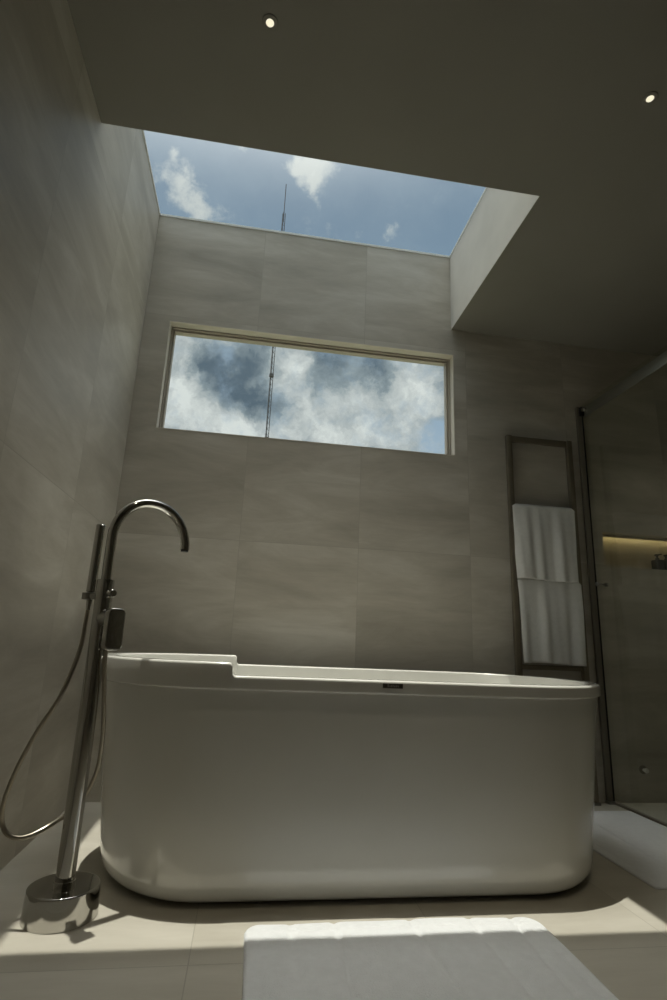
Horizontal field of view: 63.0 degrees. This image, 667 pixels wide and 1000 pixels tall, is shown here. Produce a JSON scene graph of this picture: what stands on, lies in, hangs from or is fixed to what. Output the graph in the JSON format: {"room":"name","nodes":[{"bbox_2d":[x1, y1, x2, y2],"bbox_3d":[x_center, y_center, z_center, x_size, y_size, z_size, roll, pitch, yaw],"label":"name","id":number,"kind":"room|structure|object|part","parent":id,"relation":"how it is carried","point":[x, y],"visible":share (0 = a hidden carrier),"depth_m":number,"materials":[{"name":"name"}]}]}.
{"room":"bathroom","nodes":[
{"label":"bathroom","id":0,"kind":"room"},
{"bbox_2d":[0,0,159,869],"bbox_3d":[-0.792,-0.700,0.625,0.160,2.994,4.300,5,-15,-8],"label":"wall","id":1,"kind":"structure","parent":0,"point":[79,213],"depth_m":1.76,"materials":[{"name":"tile"}]},
{"bbox_2d":[0,802,666,999],"bbox_3d":[1.050,0.969,0.490,4.020,0.150,4.620,5,-15,-8],"label":"floor","id":2,"kind":"structure","parent":0,"point":[137,946],"depth_m":1.37,"materials":[{"name":"tile"}]},
{"bbox_2d":[19,499,189,934],"bbox_3d":[-0.639,0.533,1.587,0.183,1.118,0.333,-4,-16,23],"label":"tub faucet","id":3,"kind":"object","parent":2,"relation":"on","point":[66,900],"visible":1,"depth_m":1.45,"materials":[{"name":"silver metal"}]},
{"bbox_2d":[0,524,107,840],"bbox_3d":[-0.737,0.479,1.533,0.221,0.840,0.108,5,-15,-8],"label":"shower","id":4,"kind":"object","parent":3,"relation":"attached to","point":[100,528],"visible":0.86,"depth_m":1.51,"materials":[{"name":"silver metal"}]},
{"bbox_3d":[-0.695,0.281,1.585,0.026,0.020,0.020,0,-15,9],"label":"holder arm","id":5,"kind":"part","parent":3,"relation":"part of","materials":[{"name":"silver metal"}]},
{"bbox_3d":[-0.640,0.268,1.564,0.030,0.022,0.022,-9,-18,36],"label":"diverter knob","id":6,"kind":"part","parent":3,"relation":"part of","materials":[{"name":"silver metal"}]},
{"bbox_3d":[-0.610,0.359,1.508,0.025,0.115,0.053,-10,-19,39],"label":"lever handle","id":7,"kind":"part","parent":3,"relation":"part of","materials":[{"name":"silver metal"}]},
{"bbox_3d":[-0.577,0.132,1.714,0.030,0.273,0.277,-11,-20,42],"label":"spout","id":8,"kind":"part","parent":3,"relation":"part of","materials":[{"name":"silver metal"}]},
{"bbox_2d":[100,653,600,902],"bbox_3d":[0.074,0.913,1.955,1.804,0.630,0.842,5,-15,-8],"label":"bathtub","id":9,"kind":"object","parent":2,"relation":"on","point":[223,779],"visible":0.97,"depth_m":1.57,"materials":[{"name":"ceramic"}]},
{"bbox_3d":[0.178,0.557,1.628,0.062,0.014,0.007,5,-15,-8],"label":"overflow plate","id":10,"kind":"part","parent":9,"relation":"part of","materials":[{"name":"metal"}]},
{"bbox_2d":[242,917,618,999],"bbox_3d":[0.194,1.029,1.170,0.780,0.013,0.507,5,-15,-8],"label":"bath mat","id":11,"kind":"object","parent":2,"relation":"on","point":[453,958],"visible":1,"depth_m":1.22,"materials":[{"name":"white fabric"}]},
{"bbox_2d":[505,435,600,805],"bbox_3d":[1.116,0.551,2.823,0.398,1.858,0.040,5,-15,-8],"label":"towel rack","id":12,"kind":"object","parent":2,"relation":"on","point":[509,439],"visible":0.61,"depth_m":2.88,"materials":[{"name":"brown metal"}]},
{"bbox_3d":[0.938,0.532,2.801,0.030,1.846,0.028,5,-15,-8],"label":"rail","id":13,"kind":"part","parent":12,"relation":"part of","materials":[{"name":"brown metal"}]},
{"bbox_2d":[512,504,578,582],"bbox_3d":[1.128,0.228,2.897,0.362,0.413,0.066,5,-15,-8],"label":"hand towel","id":14,"kind":"object","parent":12,"relation":"hanging from","point":[545,536],"visible":0.99,"depth_m":2.88,"materials":[{"name":"white fabric"}]},
{"bbox_2d":[517,578,586,665],"bbox_3d":[1.119,0.622,2.794,0.358,0.432,0.064,5,-15,-8],"label":"hand towel","id":15,"kind":"object","parent":12,"relation":"hanging from","point":[551,613],"visible":0.94,"depth_m":2.78,"materials":[{"name":"white fabric"}]},
{"bbox_3d":[1.294,0.560,2.851,0.030,1.846,0.028,5,-15,-8],"label":"rail","id":16,"kind":"part","parent":12,"relation":"part of","materials":[{"name":"brown metal"}]},
{"bbox_2d":[575,351,666,826],"bbox_3d":[1.498,0.310,2.326,0.072,2.100,1.249,5,-15,-8],"label":"shower door frame","id":17,"kind":"structure","parent":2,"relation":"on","point":[658,362],"depth_m":2.84,"materials":[{"name":"black metal"}]},
{"bbox_3d":[1.536,-0.651,2.563,0.007,0.060,1.215,5,-15,-8],"label":"rail","id":18,"kind":"part","parent":17,"relation":"part of","materials":[{"name":"metal"}]},
{"bbox_2d":[593,811,666,888],"bbox_3d":[1.186,1.317,2.095,0.508,0.011,0.806,5,-15,-8],"label":"bath mat","id":19,"kind":"object","parent":2,"relation":"on","point":[633,842],"visible":0.74,"depth_m":2.06,"materials":[{"name":"white fabric"}]},
{"bbox_2d":[67,0,666,355],"bbox_3d":[1.164,-1.756,1.213,3.700,0.494,4.300,5,-15,-8],"label":"ceiling","id":20,"kind":"structure","parent":0,"point":[541,98],"depth_m":1.88,"materials":[{"name":"paint"}]},
{"bbox_2d":[262,13,277,30],"bbox_3d":[-0.192,-1.441,1.642,0.048,0.004,0.048,5,-15,-8],"label":"recessed light","id":21,"kind":"object","parent":20,"relation":"in","point":[269,21],"visible":1,"depth_m":1.64,"materials":[{"name":"paint"}]},
{"bbox_2d":[142,130,486,257],"bbox_3d":[-0.051,-1.683,2.668,1.716,0.012,1.104,5,-15,-8],"label":"window","id":22,"kind":"structure","parent":20,"relation":"attached to","point":[160,214],"depth_m":3.15,"materials":[{"name":"white metal"}]},
{"bbox_2d":[642,91,657,104],"bbox_3d":[1.058,-1.342,1.818,0.048,0.004,0.048,5,-15,-8],"label":"recessed light","id":23,"kind":"object","parent":20,"relation":"in","point":[651,97],"visible":1,"depth_m":1.82,"materials":[{"name":"paint"}]},
{"bbox_2d":[85,216,666,802],"bbox_3d":[0.774,-0.005,2.999,4.020,2.994,0.105,5,-15,-8],"label":"wall","id":24,"kind":"structure","parent":0,"point":[299,553],"depth_m":2.86,"materials":[{"name":"tile"}]},
{"bbox_2d":[159,327,450,454],"bbox_3d":[-0.117,-0.584,3.032,1.595,0.619,0.055,5,-15,-8],"label":"window","id":25,"kind":"structure","parent":24,"relation":"in","point":[175,331],"depth_m":3.08,"materials":[{"name":"metal"}]},
{"bbox_2d":[156,321,454,455],"bbox_3d":[-0.109,-0.597,2.981,1.595,0.619,0.052,5,-15,-8],"label":"trim","id":26,"kind":"structure","parent":24,"relation":"attached to","point":[450,357],"depth_m":3.03,"materials":[{"name":"paint"}]},
{"bbox_2d":[103,123,538,328],"bbox_3d":[-0.064,-1.428,2.647,1.726,0.494,1.014,5,-15,-8],"label":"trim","id":27,"kind":"structure","parent":24,"relation":"attached to","point":[499,214],"depth_m":2.79,"materials":[{"name":"paint"}]},
{"bbox_2d":[602,534,666,568],"bbox_3d":[1.904,0.326,3.141,0.918,0.229,0.079,5,-15,-8],"label":"wall niche","id":28,"kind":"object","parent":24,"relation":"attached to","point":[619,551],"depth_m":3.12,"materials":[{"name":"tile"}]},
{"bbox_2d":[639,765,648,773],"bbox_3d":[1.549,1.344,2.704,0.040,0.040,0.033,5,-15,-8],"label":"shower valve","id":29,"kind":"object","parent":24,"relation":"attached to","point":[643,770],"visible":1,"depth_m":2.71,"materials":[{"name":"metal"}]},
{"bbox_2d":[651,554,664,569],"bbox_3d":[1.831,0.352,3.063,0.048,0.094,0.061,5,-15,-8],"label":"soap dispenser","id":30,"kind":"object","parent":24,"relation":"attached to","point":[658,564],"visible":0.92,"depth_m":3.05,"materials":[{"name":"plastic"}]},
{"bbox_2d":[651,559,664,569],"bbox_3d":[1.829,0.369,3.065,0.048,0.062,0.048,5,-15,-8],"label":"bottle","id":31,"kind":"object","parent":30,"relation":"on","point":[658,564],"depth_m":3.05,"materials":[{"name":"plastic"}]},
{"bbox_2d":[663,555,666,569],"bbox_3d":[1.887,0.356,3.071,0.048,0.094,0.061,5,-15,-8],"label":"soap dispenser","id":32,"kind":"object","parent":24,"relation":"attached to","point":[665,556],"visible":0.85,"depth_m":3.06,"materials":[{"name":"plastic"}]},
{"label":"outside","id":33,"kind":"structure","parent":0,"visible":0},
{"bbox_3d":[-8.205,15.499,44.741,120.000,0.300,89.600,5,-15,-8],"label":"ground","id":34,"kind":"structure","parent":33,"visible":0},
{"bbox_2d":[265,184,286,437],"bbox_3d":[-5.330,-7.751,45.045,1.000,45.000,1.000,5,-15,-8],"label":"radio mast","id":35,"kind":"object","parent":34,"relation":"on","point":[271,375],"visible":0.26,"depth_m":45.66,"materials":[{"name":"metal"}]}
]}

